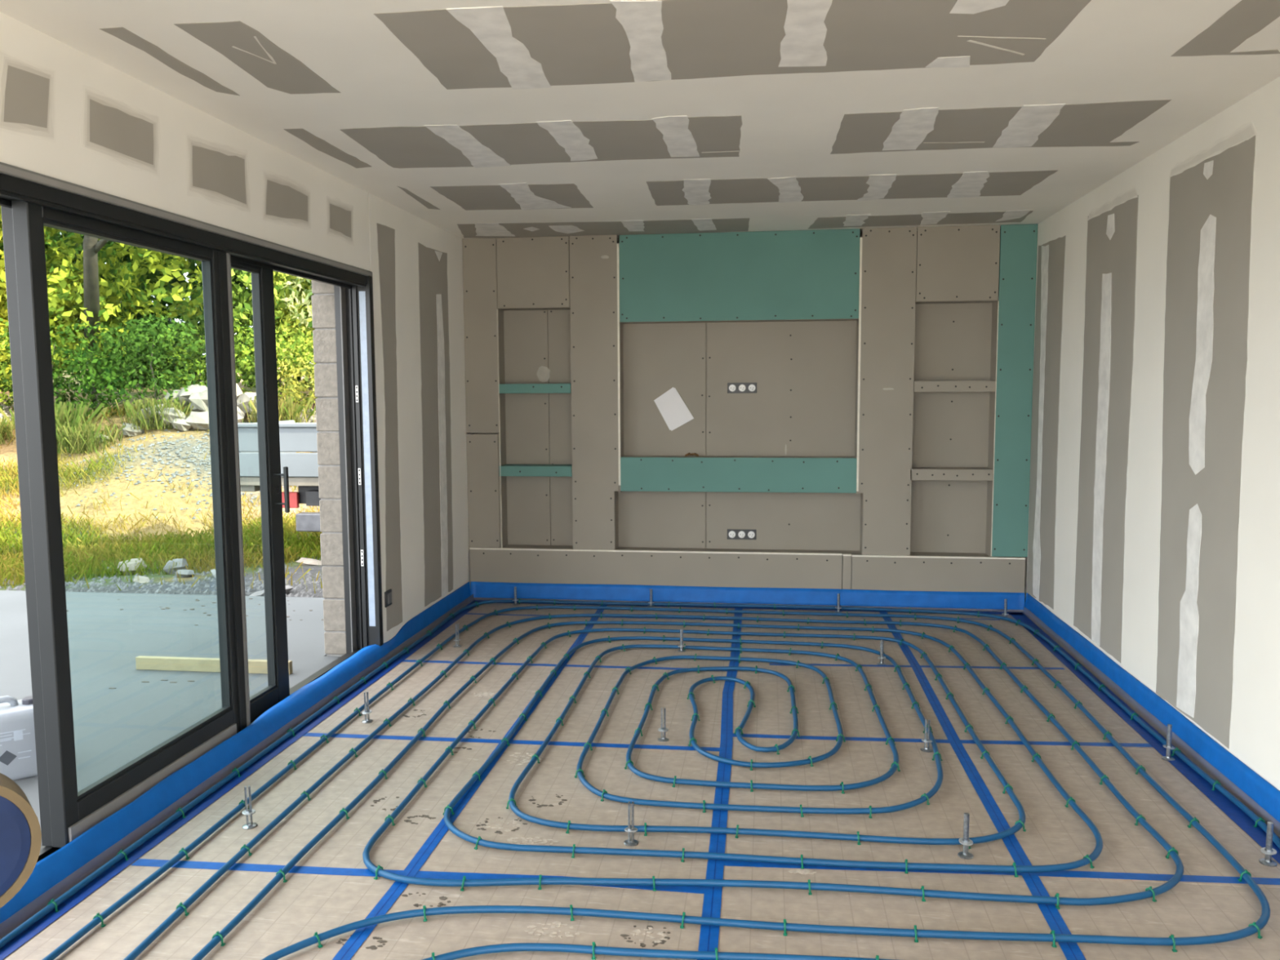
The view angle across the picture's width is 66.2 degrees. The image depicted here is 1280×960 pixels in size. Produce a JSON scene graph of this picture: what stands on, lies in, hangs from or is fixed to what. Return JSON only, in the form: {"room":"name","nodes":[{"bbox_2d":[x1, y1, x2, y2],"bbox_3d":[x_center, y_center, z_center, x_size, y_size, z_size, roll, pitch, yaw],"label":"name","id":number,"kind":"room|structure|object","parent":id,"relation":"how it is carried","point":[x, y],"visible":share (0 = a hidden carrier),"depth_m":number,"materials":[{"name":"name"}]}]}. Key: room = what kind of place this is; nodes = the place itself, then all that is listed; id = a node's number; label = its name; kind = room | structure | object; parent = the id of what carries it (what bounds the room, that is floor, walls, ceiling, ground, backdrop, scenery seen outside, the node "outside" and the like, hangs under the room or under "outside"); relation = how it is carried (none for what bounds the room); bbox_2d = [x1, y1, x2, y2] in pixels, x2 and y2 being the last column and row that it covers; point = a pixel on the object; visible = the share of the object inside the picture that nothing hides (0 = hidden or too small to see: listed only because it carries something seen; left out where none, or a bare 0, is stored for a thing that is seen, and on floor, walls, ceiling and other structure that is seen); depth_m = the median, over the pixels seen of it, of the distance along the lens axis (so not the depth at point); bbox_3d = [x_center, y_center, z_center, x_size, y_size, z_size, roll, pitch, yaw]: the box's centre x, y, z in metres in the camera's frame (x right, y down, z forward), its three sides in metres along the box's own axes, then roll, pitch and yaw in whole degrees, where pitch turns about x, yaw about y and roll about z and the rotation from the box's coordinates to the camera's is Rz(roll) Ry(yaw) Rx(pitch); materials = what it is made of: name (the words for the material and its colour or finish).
{"room":"building under construction","nodes":[
{"label":"building under construction","id":0,"kind":"room"},
{"bbox_2d":[0,12,473,643],"bbox_3d":[-1.800,0.077,3.305,0.183,2.850,8.252,0,5,7],"label":"wall","id":1,"kind":"structure","parent":0,"point":[67,114],"depth_m":4.72,"materials":[{"name":"white paint"}]},
{"bbox_2d":[0,161,383,862],"bbox_3d":[-1.887,0.218,2.743,0.217,2.194,5.514,0,5,7],"label":"door","id":2,"kind":"structure","parent":1,"relation":"in","point":[30,201],"depth_m":3.87,"materials":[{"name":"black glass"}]},
{"bbox_2d":[384,588,391,607],"bbox_3d":[-1.418,0.667,5.540,0.016,0.090,0.090,0,5,7],"label":"wall outlet","id":3,"kind":"object","parent":1,"relation":"attached to","point":[388,594],"visible":1,"depth_m":5.52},
{"bbox_2d":[311,280,346,656],"bbox_3d":[-1.979,-0.033,3.420,0.197,3.050,8.452,0,5,7],"label":"wall","id":4,"kind":"structure","parent":0,"point":[323,297],"depth_m":5.49,"materials":[{"name":"concrete"}]},
{"bbox_2d":[0,0,1279,239],"bbox_3d":[0.189,-1.387,2.911,4.170,0.123,8.252,0,5,7],"label":"ceiling","id":5,"kind":"structure","parent":0,"point":[470,118],"depth_m":3.50,"materials":[{"name":"white paint"}]},
{"bbox_2d":[2,602,1279,959],"bbox_3d":[0.203,1.359,3.164,4.170,0.302,8.252,0,5,7],"label":"floor","id":6,"kind":"structure","parent":0,"point":[291,913],"depth_m":3.46,"materials":[{"name":"concrete"}]},
{"bbox_2d":[0,582,474,939],"bbox_3d":[-1.640,1.088,3.870,0.095,0.129,6.422,0,5,7],"label":"strip","id":7,"kind":"object","parent":6,"relation":"on","point":[51,877],"visible":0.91,"depth_m":3.64,"materials":[{"name":"blue plastic"}]},
{"bbox_2d":[0,600,481,959],"bbox_3d":[-1.565,1.153,3.845,0.081,0.001,6.380,0,5,7],"label":"pipe","id":8,"kind":"object","parent":6,"relation":"on","point":[85,891],"visible":0.76,"depth_m":3.49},
{"bbox_2d":[242,785,257,829],"bbox_3d":[-1.350,1.126,3.384,0.049,0.143,0.049,-3,6,-21],"label":"marker","id":9,"kind":"object","parent":6,"relation":"on","point":[249,825],"visible":1,"depth_m":3.38,"materials":[{"name":"metal"}]},
{"bbox_2d":[336,934,387,949],"bbox_3d":[-0.756,1.258,2.680,0.134,0.002,0.061,1,5,16],"label":"print","id":10,"kind":"object","parent":6,"relation":"on","point":[373,941],"depth_m":2.67},
{"bbox_2d":[361,691,373,723],"bbox_3d":[-1.240,1.029,4.453,0.049,0.138,0.049,-3,6,-21],"label":"marker","id":11,"kind":"object","parent":6,"relation":"on","point":[366,711],"visible":1,"depth_m":4.45,"materials":[{"name":"metal"}]},
{"bbox_2d":[370,796,399,810],"bbox_3d":[-0.923,1.177,3.565,0.110,0.002,0.132,-2,6,-22],"label":"print","id":12,"kind":"object","parent":6,"relation":"on","point":[377,803],"depth_m":3.57},
{"bbox_2d":[403,709,426,717],"bbox_3d":[-1.036,1.086,4.558,0.103,0.002,0.110,2,6,24],"label":"print","id":13,"kind":"object","parent":6,"relation":"on","point":[406,713],"depth_m":4.56},
{"bbox_2d":[131,858,705,893],"bbox_3d":[-0.700,1.224,3.048,1.836,0.001,0.063,0,5,6],"label":"tape","id":14,"kind":"object","parent":6,"relation":"on","point":[140,862],"visible":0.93,"depth_m":3.06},
{"bbox_2d":[404,814,435,824],"bbox_3d":[-0.776,1.188,3.440,0.091,0.002,0.079,3,6,33],"label":"print","id":15,"kind":"object","parent":6,"relation":"on","point":[408,819],"depth_m":3.44},
{"bbox_2d":[400,892,450,906],"bbox_3d":[-0.652,1.238,2.896,0.193,0.002,0.076,1,6,18],"label":"print","id":16,"kind":"object","parent":6,"relation":"on","point":[407,899],"depth_m":2.90},
{"bbox_2d":[450,746,471,752],"bbox_3d":[-0.758,1.126,4.109,0.094,0.002,0.067,-4,6,-33],"label":"print","id":17,"kind":"object","parent":6,"relation":"on","point":[456,749],"depth_m":4.10},
{"bbox_2d":[332,604,606,959],"bbox_3d":[-0.642,1.160,3.726,0.071,0.001,6.380,0,5,7],"label":"tape","id":18,"kind":"object","parent":6,"relation":"on","point":[359,935],"visible":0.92,"depth_m":3.20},
{"bbox_2d":[468,728,495,737],"bbox_3d":[-0.718,1.108,4.308,0.126,0.002,0.118,3,6,33],"label":"print","id":19,"kind":"object","parent":6,"relation":"on","point":[473,733],"depth_m":4.30},
{"bbox_2d":[473,691,495,696],"bbox_3d":[-0.769,1.058,4.854,0.111,0.002,0.078,0,5,-1],"label":"print","id":20,"kind":"object","parent":6,"relation":"on","point":[475,693],"depth_m":4.86},
{"bbox_2d":[475,817,527,834],"bbox_3d":[-0.477,1.191,3.393,0.159,0.002,0.126,2,6,23],"label":"print","id":21,"kind":"object","parent":6,"relation":"on","point":[484,825],"depth_m":3.39},
{"bbox_2d":[302,732,719,751],"bbox_3d":[-0.569,1.118,4.193,1.850,0.001,0.044,0,5,7],"label":"tape","id":22,"kind":"object","parent":6,"relation":"on","point":[344,735],"visible":0.8,"depth_m":4.18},
{"bbox_2d":[506,751,541,765],"bbox_3d":[-0.474,1.135,4.002,0.139,0.002,0.145,-1,5,-11],"label":"print","id":23,"kind":"object","parent":6,"relation":"on","point":[513,758],"depth_m":4.00},
{"bbox_2d":[506,836,559,845],"bbox_3d":[-0.358,1.202,3.267,0.177,0.002,0.072,0,5,8],"label":"print","id":24,"kind":"object","parent":6,"relation":"on","point":[541,841],"depth_m":3.27},
{"bbox_2d":[528,794,566,807],"bbox_3d":[-0.338,1.172,3.588,0.142,0.002,0.104,-1,5,-9],"label":"print","id":25,"kind":"object","parent":6,"relation":"on","point":[535,800],"depth_m":3.59},
{"bbox_2d":[524,921,579,938],"bbox_3d":[-0.240,1.251,2.733,0.156,0.002,0.081,1,5,12],"label":"print","id":26,"kind":"object","parent":6,"relation":"on","point":[533,930],"depth_m":2.73},
{"bbox_2d":[401,659,727,671],"bbox_3d":[-0.425,1.010,5.347,1.840,0.001,0.038,0,5,7],"label":"tape","id":27,"kind":"object","parent":6,"relation":"on","point":[404,660],"visible":0.82,"depth_m":5.36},
{"bbox_2d":[465,613,733,620],"bbox_3d":[-0.290,0.904,6.491,1.857,0.001,0.042,0,5,7],"label":"tape","id":28,"kind":"object","parent":6,"relation":"on","point":[466,613],"visible":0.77,"depth_m":6.46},
{"bbox_2d":[623,801,638,846],"bbox_3d":[-0.029,1.133,3.244,0.049,0.140,0.049,0,5,5],"label":"marker","id":29,"kind":"object","parent":6,"relation":"on","point":[629,842],"visible":1,"depth_m":3.24,"materials":[{"name":"metal"}]},
{"bbox_2d":[0,598,1279,959],"bbox_3d":[0.268,1.150,3.603,3.770,0.039,6.377,0,5,7],"label":"pipe","id":30,"kind":"object","parent":6,"relation":"on","point":[593,949],"visible":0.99,"depth_m":3.33,"materials":[{"name":"plastic"}]},
{"bbox_2d":[620,925,670,946],"bbox_3d":[0.021,1.252,2.703,0.124,0.002,0.116,3,6,33],"label":"print","id":31,"kind":"object","parent":6,"relation":"on","point":[630,935],"depth_m":2.70},
{"bbox_2d":[123,612,1183,959],"bbox_3d":[0.240,1.167,3.429,3.067,0.039,6.023,0,5,7],"label":"pipe","id":32,"kind":"object","parent":6,"relation":"on","point":[1149,892],"visible":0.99,"depth_m":3.60,"materials":[{"name":"plastic"}]},
{"bbox_2d":[41,604,1270,959],"bbox_3d":[0.239,1.158,3.524,3.390,0.039,6.212,0,5,7],"label":"pipe","id":33,"kind":"object","parent":6,"relation":"on","point":[1252,928],"visible":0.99,"depth_m":2.78,"materials":[{"name":"plastic"}]},
{"bbox_2d":[657,706,668,742],"bbox_3d":[0.100,1.044,4.199,0.049,0.141,0.049,0,5,5],"label":"marker","id":34,"kind":"object","parent":6,"relation":"on","point":[663,739],"visible":1,"depth_m":4.19,"materials":[{"name":"metal"}]},
{"bbox_2d":[697,608,742,959],"bbox_3d":[0.291,1.166,3.605,0.071,0.001,6.380,0,5,7],"label":"tape","id":35,"kind":"object","parent":6,"relation":"on","point":[708,935],"visible":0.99,"depth_m":3.44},
{"bbox_2d":[471,600,1023,614],"bbox_3d":[0.670,0.873,6.751,3.770,0.001,0.095,0,5,7],"label":"tape","id":36,"kind":"object","parent":6,"relation":"on","point":[984,612],"visible":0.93,"depth_m":6.70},
{"bbox_2d":[471,581,1024,612],"bbox_3d":[0.676,0.806,6.790,3.814,0.128,0.036,0,5,7],"label":"strip","id":37,"kind":"object","parent":6,"relation":"on","point":[917,600],"visible":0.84,"depth_m":6.78,"materials":[{"name":"blue plastic"}]},
{"bbox_2d":[787,869,817,874],"bbox_3d":[0.504,1.217,3.049,0.089,0.002,0.028,1,5,11],"label":"print","id":38,"kind":"object","parent":6,"relation":"on","point":[789,871],"depth_m":3.05},
{"bbox_2d":[876,640,886,665],"bbox_3d":[1.315,0.936,5.339,0.049,0.133,0.049,1,6,13],"label":"marker","id":39,"kind":"object","parent":6,"relation":"on","point":[881,657],"visible":1,"depth_m":5.33,"materials":[{"name":"metal"}]},
{"bbox_2d":[768,663,1064,669],"bbox_3d":[1.484,1.005,5.293,1.562,0.001,0.036,0,5,4],"label":"tape","id":40,"kind":"object","parent":6,"relation":"on","point":[812,664],"visible":0.73,"depth_m":5.29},
{"bbox_2d":[920,719,932,752],"bbox_3d":[1.187,1.056,4.062,0.048,0.132,0.048,2,6,24],"label":"marker","id":41,"kind":"object","parent":6,"relation":"on","point":[925,740],"visible":1,"depth_m":4.06,"materials":[{"name":"metal"}]},
{"bbox_2d":[733,733,1152,746],"bbox_3d":[1.282,1.109,4.177,1.768,0.001,0.052,0,5,5],"label":"tape","id":42,"kind":"object","parent":6,"relation":"on","point":[757,735],"visible":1,"depth_m":4.17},
{"bbox_2d":[957,812,973,859],"bbox_3d":[1.044,1.136,3.143,0.049,0.141,0.049,1,5,15],"label":"marker","id":43,"kind":"object","parent":6,"relation":"on","point":[965,841],"visible":1,"depth_m":3.14,"materials":[{"name":"metal"}]},
{"bbox_2d":[959,837,973,845],"bbox_3d":[1.044,1.159,3.145,0.044,0.004,0.044,4,11,15],"label":"washer","id":44,"kind":"object","parent":43,"relation":"in","point":[971,842],"depth_m":3.13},
{"bbox_2d":[879,611,1085,959],"bbox_3d":[1.253,1.173,3.471,0.067,0.001,6.361,0,5,7],"label":"tape","id":45,"kind":"object","parent":6,"relation":"on","point":[1071,951],"visible":1,"depth_m":3.49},
{"bbox_2d":[724,859,1279,884],"bbox_3d":[1.171,1.215,3.039,1.822,0.001,0.045,0,5,5],"label":"tape","id":46,"kind":"object","parent":6,"relation":"on","point":[726,863],"visible":0.69,"depth_m":3.02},
{"bbox_2d":[1008,612,1279,863],"bbox_3d":[2.094,1.177,3.377,0.103,0.001,6.390,0,5,7],"label":"tape","id":47,"kind":"object","parent":6,"relation":"on","point":[1245,822],"visible":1,"depth_m":4.02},
{"bbox_2d":[1022,592,1279,839],"bbox_3d":[2.152,1.111,3.379,0.037,0.131,6.422,0,5,7],"label":"strip","id":48,"kind":"object","parent":6,"relation":"on","point":[1252,790],"visible":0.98,"depth_m":4.21,"materials":[{"name":"blue plastic"}]},
{"bbox_2d":[1161,724,1174,760],"bbox_3d":[2.130,1.055,3.953,0.049,0.142,0.049,2,5,27],"label":"marker","id":49,"kind":"object","parent":6,"relation":"on","point":[1168,746],"visible":1,"depth_m":3.95,"materials":[{"name":"metal"}]},
{"bbox_2d":[1258,821,1277,866],"bbox_3d":[1.977,1.141,3.084,0.049,0.133,0.049,3,7,30],"label":"marker","id":50,"kind":"object","parent":6,"relation":"on","point":[1268,851],"visible":1,"depth_m":3.08,"materials":[{"name":"metal"}]},
{"bbox_2d":[1260,847,1276,855],"bbox_3d":[1.977,1.167,3.087,0.044,0.004,0.044,-2,8,30],"label":"washer","id":51,"kind":"object","parent":50,"relation":"in","point":[1263,851],"depth_m":3.08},
{"bbox_3d":[-1.523,1.109,1.807,0.380,0.469,0.375,0,5,7],"label":"carton","id":52,"kind":"object","parent":6,"relation":"on","visible":0},
{"bbox_2d":[0,773,41,907],"bbox_3d":[-1.345,0.717,1.917,0.288,0.288,0.104,-5,7,-40],"label":"roll","id":53,"kind":"object","parent":52,"relation":"on","point":[20,835],"visible":1,"depth_m":1.94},
{"bbox_2d":[462,223,1037,592],"bbox_3d":[0.701,-0.271,6.926,4.170,2.850,0.435,0,5,7],"label":"wall","id":54,"kind":"structure","parent":0,"point":[882,442],"depth_m":6.77,"materials":[{"name":"paint"}]},
{"bbox_2d":[498,383,570,393],"bbox_3d":[-0.737,-0.641,6.880,0.513,0.066,0.013,0,5,7],"label":"shelf","id":55,"kind":"object","parent":54,"relation":"attached to","point":[503,388],"depth_m":6.87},
{"bbox_2d":[498,466,572,476],"bbox_3d":[-0.739,-0.062,6.934,0.523,0.073,0.013,0,5,7],"label":"shelf","id":56,"kind":"object","parent":54,"relation":"attached to","point":[523,471],"depth_m":6.93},
{"bbox_2d":[501,464,572,467],"bbox_3d":[-0.729,-0.100,7.016,0.523,0.013,0.157,0,5,7],"label":"shelf","id":57,"kind":"object","parent":54,"relation":"attached to","point":[502,465],"depth_m":6.95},
{"bbox_2d":[653,386,693,431],"bbox_3d":[0.239,-0.500,6.926,0.285,0.310,0.010,0,5,7],"label":"sheet","id":58,"kind":"object","parent":54,"relation":"attached to","point":[675,413],"visible":1,"depth_m":6.92,"materials":[{"name":"paper"}]},
{"bbox_2d":[621,455,856,457],"bbox_3d":[0.676,-0.155,6.828,1.616,0.013,0.157,0,5,7],"label":"shelf","id":59,"kind":"object","parent":54,"relation":"attached to","point":[622,456],"depth_m":6.82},
{"bbox_2d":[620,457,857,493],"bbox_3d":[0.666,-0.035,6.754,1.616,0.238,0.013,0,5,7],"label":"shelf","id":60,"kind":"object","parent":54,"relation":"attached to","point":[704,474],"depth_m":6.75,"materials":[{"name":"teal"}]},
{"bbox_2d":[727,382,756,393],"bbox_3d":[0.712,-0.641,6.852,0.199,0.069,0.012,0,5,7],"label":"outlet","id":61,"kind":"object","parent":54,"relation":"attached to","point":[732,388],"visible":1,"depth_m":6.85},
{"bbox_2d":[727,528,756,539],"bbox_3d":[0.722,0.384,6.946,0.201,0.072,0.012,0,5,7],"label":"outlet","id":62,"kind":"object","parent":54,"relation":"attached to","point":[732,534],"visible":1,"depth_m":6.94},
{"bbox_2d":[910,468,992,480],"bbox_3d":[2.082,-0.035,6.571,0.535,0.075,0.013,0,5,7],"label":"shelf","id":63,"kind":"object","parent":54,"relation":"attached to","point":[944,474],"depth_m":6.57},
{"bbox_2d":[911,466,991,469],"bbox_3d":[2.093,-0.073,6.652,0.535,0.013,0.157,0,5,7],"label":"shelf","id":64,"kind":"object","parent":54,"relation":"attached to","point":[913,468],"depth_m":6.65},
{"bbox_2d":[913,380,995,391],"bbox_3d":[2.087,-0.621,6.515,0.524,0.073,0.013,0,5,7],"label":"shelf","id":65,"kind":"object","parent":54,"relation":"attached to","point":[967,385],"depth_m":6.51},
{"bbox_2d":[1020,76,1279,791],"bbox_3d":[2.184,0.103,2.790,0.163,2.850,8.252,0,5,7],"label":"wall","id":66,"kind":"structure","parent":0,"point":[1153,535],"depth_m":4.19,"materials":[{"name":"white paint"}]},
{"label":"outside","id":67,"kind":"structure","parent":0,"visible":0},
{"bbox_2d":[0,367,323,597],"bbox_3d":[-6.535,-2.240,27.335,48.000,2.865,39.280,0,5,7],"label":"ground","id":68,"kind":"structure","parent":67,"point":[140,491],"depth_m":11.66,"materials":[{"name":"sand"}]},
{"bbox_2d":[0,404,13,422],"bbox_3d":[-9.264,-0.894,14.003,0.613,0.477,0.599,-3,6,-30],"label":"rubble stone","id":69,"kind":"object","parent":68,"relation":"on","point":[6,411],"visible":0.27,"depth_m":13.98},
{"bbox_2d":[0,416,15,444],"bbox_3d":[-8.992,-0.697,13.518,1.206,0.400,1.020,0,5,7],"label":"clump","id":70,"kind":"object","parent":68,"relation":"on","point":[3,424],"visible":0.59,"depth_m":13.44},
{"bbox_2d":[0,341,57,412],"bbox_3d":[-9.137,-1.341,13.989,1.710,1.317,1.260,0,5,7],"label":"shrub","id":71,"kind":"object","parent":68,"relation":"on","point":[2,396],"visible":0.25,"depth_m":13.65,"materials":[{"name":"green plant"}]},
{"bbox_2d":[0,400,107,446],"bbox_3d":[-7.911,-0.771,13.275,1.289,0.600,1.139,2,6,26],"label":"clump","id":72,"kind":"object","parent":68,"relation":"on","point":[61,415],"visible":0.26,"depth_m":13.21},
{"bbox_2d":[0,219,116,356],"bbox_3d":[-10.520,-4.283,14.556,4.634,6.876,3.510,0,5,7],"label":"broadleaf tree","id":73,"kind":"object","parent":68,"relation":"on","point":[2,326],"visible":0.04,"depth_m":14.79,"materials":[{"name":"green plant"}]},
{"bbox_2d":[0,317,127,423],"bbox_3d":[-8.524,-1.498,14.031,2.040,1.732,1.358,0,5,7],"label":"shrub","id":74,"kind":"object","parent":68,"relation":"on","point":[56,393],"visible":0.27,"depth_m":13.97,"materials":[{"name":"green plant"}]},
{"bbox_2d":[8,347,148,416],"bbox_3d":[-7.769,-1.314,13.973,1.959,1.152,1.422,0,5,7],"label":"shrub","id":75,"kind":"object","parent":68,"relation":"on","point":[91,374],"visible":0.75,"depth_m":13.76,"materials":[{"name":"green plant"}]},
{"bbox_2d":[0,221,170,388],"bbox_3d":[-12.894,-6.500,20.768,6.014,10.263,4.110,0,5,7],"label":"tree","id":76,"kind":"object","parent":68,"relation":"on","point":[56,238],"visible":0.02,"depth_m":20.27,"materials":[{"name":"green plant"}]},
{"bbox_2d":[55,422,125,453],"bbox_3d":[-7.367,-0.564,12.970,1.243,0.400,0.898,0,5,7],"label":"clump","id":77,"kind":"object","parent":68,"relation":"on","point":[80,438],"visible":0.8,"depth_m":12.84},
{"bbox_2d":[0,205,203,411],"bbox_3d":[-8.313,-4.492,14.701,4.356,7.098,3.701,0,5,7],"label":"broadleaf tree","id":78,"kind":"object","parent":68,"relation":"on","point":[89,269],"visible":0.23,"depth_m":14.72,"materials":[{"name":"green plant"}]},
{"bbox_2d":[117,558,146,574],"bbox_3d":[-4.474,0.782,8.651,0.233,0.160,0.206,-2,6,-17],"label":"loose stone","id":79,"kind":"object","parent":68,"relation":"on","point":[132,562],"visible":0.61,"depth_m":8.59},
{"bbox_2d":[121,422,143,435],"bbox_3d":[-6.890,-0.678,13.336,0.262,0.201,0.261,-5,7,-42],"label":"rubble stone","id":80,"kind":"object","parent":68,"relation":"on","point":[126,431],"visible":0.86,"depth_m":13.26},
{"bbox_2d":[80,311,205,404],"bbox_3d":[-7.032,-1.615,14.220,2.038,1.546,1.598,0,5,7],"label":"shrub","id":81,"kind":"object","parent":68,"relation":"on","point":[134,338],"visible":0.88,"depth_m":13.96,"materials":[{"name":"green plant"}]},
{"bbox_2d":[101,396,193,430],"bbox_3d":[-6.668,-0.915,13.388,1.261,0.439,1.001,0,5,7],"label":"clump","id":82,"kind":"object","parent":68,"relation":"on","point":[177,406],"visible":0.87,"depth_m":13.25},
{"bbox_2d":[0,404,322,593],"bbox_3d":[-6.909,-0.119,11.487,10.617,1.491,7.265,0,5,7],"label":"meadow grass","id":83,"kind":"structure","parent":68,"relation":"on","point":[112,552],"depth_m":9.91,"materials":[{"name":"plant"}]},
{"bbox_2d":[0,429,322,597],"bbox_3d":[-4.711,0.035,10.630,6.090,1.291,6.356,0,5,7],"label":"gravel","id":84,"kind":"object","parent":68,"relation":"on","point":[175,584],"visible":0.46,"depth_m":8.16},
{"bbox_2d":[76,241,250,388],"bbox_3d":[-9.705,-6.639,20.733,6.257,10.413,3.604,0,5,7],"label":"tree","id":85,"kind":"object","parent":68,"relation":"on","point":[168,300],"visible":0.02,"depth_m":20.38,"materials":[{"name":"green plant"}]},
{"bbox_2d":[155,406,186,427],"bbox_3d":[-6.391,-0.859,13.405,0.428,0.293,0.343,-1,5,-12],"label":"rubble stone","id":86,"kind":"object","parent":68,"relation":"on","point":[171,416],"visible":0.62,"depth_m":13.27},
{"bbox_2d":[163,558,188,574],"bbox_3d":[-4.088,0.777,8.652,0.215,0.183,0.162,0,5,6],"label":"loose stone","id":87,"kind":"object","parent":68,"relation":"on","point":[179,566],"visible":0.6,"depth_m":8.58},
{"bbox_2d":[171,417,191,431],"bbox_3d":[-6.180,-0.748,13.296,0.288,0.180,0.289,1,5,9],"label":"rubble stone","id":88,"kind":"object","parent":68,"relation":"on","point":[181,424],"visible":0.93,"depth_m":13.19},
{"bbox_2d":[175,568,194,577],"bbox_3d":[-3.910,0.804,8.430,0.131,0.086,0.298,-5,7,-39],"label":"loose stone","id":89,"kind":"object","parent":68,"relation":"on","point":[184,573],"visible":0.76,"depth_m":8.35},
{"bbox_2d":[184,411,208,430],"bbox_3d":[-5.964,-0.805,13.360,0.363,0.266,0.353,0,5,0],"label":"rubble stone","id":90,"kind":"object","parent":68,"relation":"on","point":[200,420],"visible":0.85,"depth_m":13.24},
{"bbox_2d":[188,391,208,413],"bbox_3d":[-6.045,-1.077,13.626,0.381,0.327,0.417,-2,5,-15],"label":"rubble stone","id":91,"kind":"object","parent":90,"relation":"on","point":[199,400],"visible":0.53,"depth_m":13.45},
{"bbox_2d":[178,384,207,406],"bbox_3d":[-6.207,-1.186,13.715,0.430,0.306,0.428,-2,6,-19],"label":"rubble stone","id":92,"kind":"object","parent":91,"relation":"on","point":[184,395],"visible":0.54,"depth_m":13.56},
{"bbox_2d":[122,245,309,368],"bbox_3d":[-6.811,-4.517,15.675,3.655,6.844,3.191,0,5,4],"label":"broadleaf tree","id":93,"kind":"object","parent":68,"relation":"on","point":[242,317],"visible":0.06,"depth_m":15.39,"materials":[{"name":"green plant"}]},
{"bbox_2d":[147,321,293,413],"bbox_3d":[-6.179,-1.618,14.537,2.081,1.470,1.332,0,5,7],"label":"shrub","id":94,"kind":"object","parent":68,"relation":"on","point":[200,365],"visible":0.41,"depth_m":14.39,"materials":[{"name":"green plant"}]},
{"bbox_2d":[236,391,257,417],"bbox_3d":[-5.434,-1.044,13.689,0.393,0.361,0.356,1,6,17],"label":"rubble stone","id":95,"kind":"object","parent":68,"relation":"on","point":[245,397],"visible":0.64,"depth_m":13.54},
{"bbox_2d":[186,266,314,388],"bbox_3d":[-6.635,-6.386,20.450,6.355,9.876,3.648,1,5,11],"label":"tree","id":96,"kind":"object","parent":68,"relation":"on","point":[299,378],"visible":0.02,"depth_m":20.33,"materials":[{"name":"green plant"}]},
{"bbox_2d":[249,585,293,596],"bbox_3d":[-2.812,0.865,7.499,0.164,0.111,0.382,2,6,27],"label":"loose stone","id":97,"kind":"object","parent":68,"relation":"on","point":[288,588],"visible":0.22,"depth_m":7.38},
{"bbox_2d":[233,320,314,404],"bbox_3d":[-5.343,-1.636,14.692,1.798,1.499,1.365,0,5,7],"label":"shrub","id":98,"kind":"object","parent":68,"relation":"on","point":[300,341],"visible":0.44,"depth_m":14.45,"materials":[{"name":"green plant"}]},
{"bbox_2d":[240,395,315,422],"bbox_3d":[-4.992,-0.904,13.705,1.222,0.558,1.245,-4,6,-34],"label":"clump","id":99,"kind":"object","parent":68,"relation":"on","point":[286,411],"visible":0.27,"depth_m":13.51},
{"bbox_2d":[242,271,315,366],"bbox_3d":[-5.009,-4.510,16.115,2.966,6.606,3.272,0,5,7],"label":"broadleaf tree","id":100,"kind":"object","parent":68,"relation":"on","point":[304,284],"visible":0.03,"depth_m":15.49,"materials":[{"name":"green plant"}]},
{"bbox_2d":[237,420,320,531],"bbox_3d":[-2.811,0.042,9.696,1.923,1.252,1.280,0,5,7],"label":"trailer","id":101,"kind":"object","parent":68,"relation":"on","point":[297,440],"visible":0.17,"depth_m":9.12,"materials":[{"name":"metal"}]},
{"bbox_2d":[275,346,317,415],"bbox_3d":[-4.764,-1.287,14.368,1.960,1.325,1.282,0,5,7],"label":"shrub","id":102,"kind":"object","parent":68,"relation":"on","point":[303,371],"visible":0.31,"depth_m":14.11,"materials":[{"name":"green plant"}]},
{"bbox_2d":[281,275,312,328],"bbox_3d":[-4.348,-4.014,15.380,3.032,6.068,2.684,0,5,7],"label":"broadleaf tree","id":103,"kind":"object","parent":68,"relation":"on","point":[304,301],"visible":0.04,"depth_m":14.74,"materials":[{"name":"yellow plant"}]},
{"bbox_2d":[296,557,321,565],"bbox_3d":[-2.927,0.742,8.796,0.281,0.084,0.153,0,5,4],"label":"loose stone","id":104,"kind":"object","parent":68,"relation":"on","point":[307,562],"visible":0.69,"depth_m":8.76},
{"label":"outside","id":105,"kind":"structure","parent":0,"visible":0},
{"bbox_2d":[0,590,340,844],"bbox_3d":[-8.098,1.579,1.052,11.688,0.242,13.710,0,5,7],"label":"patio","id":106,"kind":"structure","parent":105,"point":[113,727],"depth_m":5.54,"materials":[{"name":"concrete"}]},
{"bbox_2d":[0,695,37,780],"bbox_3d":[-2.497,1.007,3.869,0.250,0.319,0.185,-4,6,-35],"label":"jerrycan","id":107,"kind":"object","parent":106,"relation":"on","point":[18,760],"visible":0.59,"depth_m":3.82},
{"bbox_2d":[0,728,31,759],"bbox_3d":[-2.453,1.031,3.788,0.175,0.115,0.002,-4,6,-36],"label":"print","id":108,"kind":"object","parent":107,"relation":"attached to","point":[18,735],"depth_m":3.81},
{"bbox_2d":[66,591,323,688],"bbox_3d":[-3.045,0.953,6.184,2.026,0.006,2.266,0,5,7],"label":"crumb","id":109,"kind":"object","parent":106,"relation":"on","point":[158,592],"visible":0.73,"depth_m":6.62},
{"bbox_2d":[135,655,292,674],"bbox_3d":[-2.304,1.000,5.301,0.885,0.068,0.036,0,5,7],"label":"plank","id":110,"kind":"object","parent":106,"relation":"on","point":[142,662],"visible":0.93,"depth_m":5.30,"materials":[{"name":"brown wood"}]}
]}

